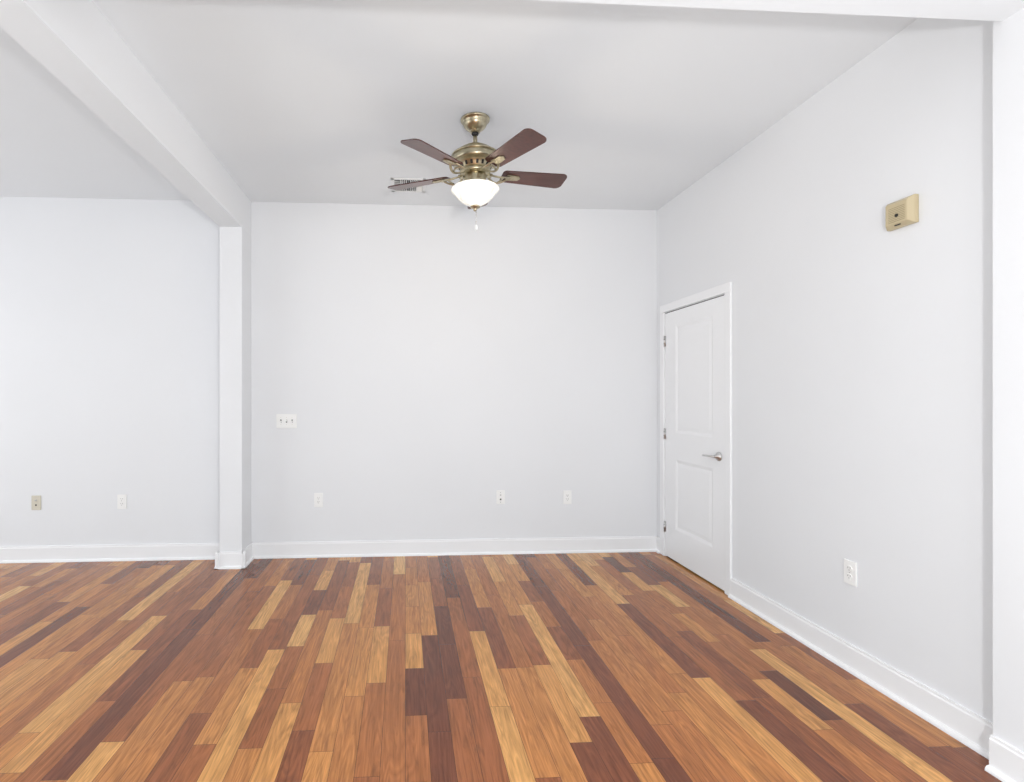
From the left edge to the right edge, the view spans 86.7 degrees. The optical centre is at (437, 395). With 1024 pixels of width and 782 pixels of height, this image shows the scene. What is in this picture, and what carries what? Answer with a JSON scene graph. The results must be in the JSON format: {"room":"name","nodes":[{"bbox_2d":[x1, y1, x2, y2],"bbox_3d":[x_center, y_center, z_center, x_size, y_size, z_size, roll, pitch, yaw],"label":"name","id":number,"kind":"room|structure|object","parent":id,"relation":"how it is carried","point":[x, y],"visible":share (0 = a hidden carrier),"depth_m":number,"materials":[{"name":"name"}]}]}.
{"room":"empty living room","nodes":[
{"label":"empty living room","id":0,"kind":"room"},
{"bbox_2d":[220,227,250,551],"bbox_3d":[-1.613,0.013,4.304,0.170,2.655,0.255,0,0,-3],"label":"column","id":1,"kind":"structure","parent":0,"point":[235,389],"depth_m":4.18,"materials":[{"name":"white paint"}]},
{"bbox_2d":[0,536,1023,781],"bbox_3d":[-1.562,1.276,0.794,7.375,0.127,7.270,0,0,-3],"label":"baseboard","id":2,"kind":"structure","parent":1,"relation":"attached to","point":[964,726],"depth_m":4.31,"materials":[{"name":"white paint"}]},
{"bbox_2d":[0,196,656,545],"bbox_3d":[-1.683,-0.132,4.503,7.975,2.944,0.150,0,0,-3],"label":"wall","id":3,"kind":"structure","parent":0,"point":[425,372],"depth_m":4.48,"materials":[{"name":"white paint"}]},
{"bbox_2d":[31,496,40,509],"bbox_3d":[-3.235,0.864,4.327,0.072,0.116,0.018,0,0,-3],"label":"outlet","id":4,"kind":"object","parent":3,"relation":"attached to","point":[35,502],"visible":1,"depth_m":4.33,"materials":[{"name":"beige plastic"}]},
{"bbox_2d":[117,494,126,508],"bbox_3d":[-2.567,0.863,4.370,0.072,0.116,0.011,0,0,-3],"label":"outlet","id":5,"kind":"object","parent":3,"relation":"attached to","point":[121,501],"visible":1,"depth_m":4.37,"materials":[{"name":"white plastic"}]},
{"bbox_2d":[276,414,296,427],"bbox_3d":[-1.248,0.210,4.443,0.166,0.116,0.022,0,0,-3],"label":"light switch","id":6,"kind":"object","parent":3,"relation":"attached to","point":[286,420],"visible":1,"depth_m":4.45,"materials":[{"name":"white plastic"}]},
{"bbox_2d":[314,493,322,506],"bbox_3d":[-0.987,0.868,4.464,0.072,0.116,0.011,0,0,-3],"label":"outlet","id":7,"kind":"object","parent":3,"relation":"attached to","point":[318,499],"visible":1,"depth_m":4.46,"materials":[{"name":"white plastic"}]},
{"bbox_2d":[496,490,504,503],"bbox_3d":[0.539,0.861,4.551,0.072,0.116,0.018,0,0,-3],"label":"outlet plate","id":8,"kind":"object","parent":3,"relation":"attached to","point":[500,496],"visible":1,"depth_m":4.55,"materials":[{"name":"white plastic"}]},
{"bbox_2d":[563,490,571,503],"bbox_3d":[1.114,0.869,4.589,0.072,0.116,0.011,0,0,-3],"label":"electrical outlet","id":9,"kind":"object","parent":3,"relation":"attached to","point":[567,497],"visible":1,"depth_m":4.59,"materials":[{"name":"white plastic"}]},
{"bbox_2d":[0,0,917,209],"bbox_3d":[-1.462,-1.664,0.800,7.975,0.120,7.670,0,0,-3],"label":"ceiling","id":10,"kind":"structure","parent":0,"point":[630,107],"depth_m":2.84,"materials":[{"name":"white paint"}]},
{"bbox_2d":[0,0,250,235],"bbox_3d":[-1.405,-1.460,0.803,0.170,0.289,7.270,0,0,-3],"label":"beam","id":11,"kind":"structure","parent":10,"relation":"attached to","point":[82,51],"depth_m":2.47,"materials":[{"name":"white paint"}]},
{"bbox_2d":[391,178,425,192],"bbox_3d":[-0.218,-1.597,4.084,0.260,0.015,0.260,0,0,-3],"label":"ceiling vent","id":12,"kind":"object","parent":10,"relation":"in","point":[395,181],"visible":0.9,"depth_m":4.03,"materials":[{"name":"white metal"}]},
{"bbox_2d":[388,112,566,230],"bbox_3d":[0.240,-1.280,3.134,1.067,0.648,1.069,0,0,-3],"label":"fan","id":13,"kind":"object","parent":10,"relation":"hanging from","point":[474,162],"visible":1,"depth_m":3.03,"materials":[{"name":"brown wood"}]},
{"bbox_2d":[533,0,1023,20],"bbox_3d":[-1.598,-1.462,1.558,7.395,0.284,0.240,0,0,-3],"label":"beam","id":14,"kind":"structure","parent":10,"relation":"attached to","point":[993,10],"depth_m":1.82,"materials":[{"name":"white paint"}]},
{"bbox_2d":[0,552,1001,781],"bbox_3d":[-1.462,1.390,0.800,7.975,0.100,7.670,0,0,-3],"label":"floor","id":15,"kind":"structure","parent":0,"point":[617,667],"depth_m":2.52,"materials":[{"name":"brown wood"}]},
{"bbox_2d":[657,8,1023,751],"bbox_3d":[2.281,-0.132,1.022,0.475,2.944,7.270,0,0,-3],"label":"wall","id":16,"kind":"structure","parent":0,"point":[877,402],"depth_m":2.41,"materials":[{"name":"white paint"}]},
{"bbox_2d":[663,295,723,589],"bbox_3d":[1.922,0.319,4.072,0.106,2.019,0.845,0,0,-3],"label":"door","id":17,"kind":"structure","parent":16,"relation":"in","point":[693,339],"depth_m":4.02,"materials":[{"name":"white paint"}]},
{"bbox_2d":[660,282,731,594],"bbox_3d":[2.004,0.289,4.072,0.166,2.101,0.989,0,0,-3],"label":"door frame","id":18,"kind":"structure","parent":16,"relation":"attached to","point":[725,289],"depth_m":3.62,"materials":[{"name":"white paint"}]},
{"bbox_2d":[844,559,856,586],"bbox_3d":[2.018,0.864,2.622,0.011,0.116,0.072,0,0,-3],"label":"outlet","id":19,"kind":"object","parent":16,"relation":"attached to","point":[850,572],"visible":1,"depth_m":2.62,"materials":[{"name":"white plastic"}]},
{"bbox_2d":[885,194,918,230],"bbox_3d":[2.018,-0.797,2.341,0.044,0.120,0.134,0,0,-3],"label":"detector","id":20,"kind":"object","parent":16,"relation":"attached to","point":[903,212],"visible":0.98,"depth_m":2.31,"materials":[{"name":"beige plastic"}]}
]}

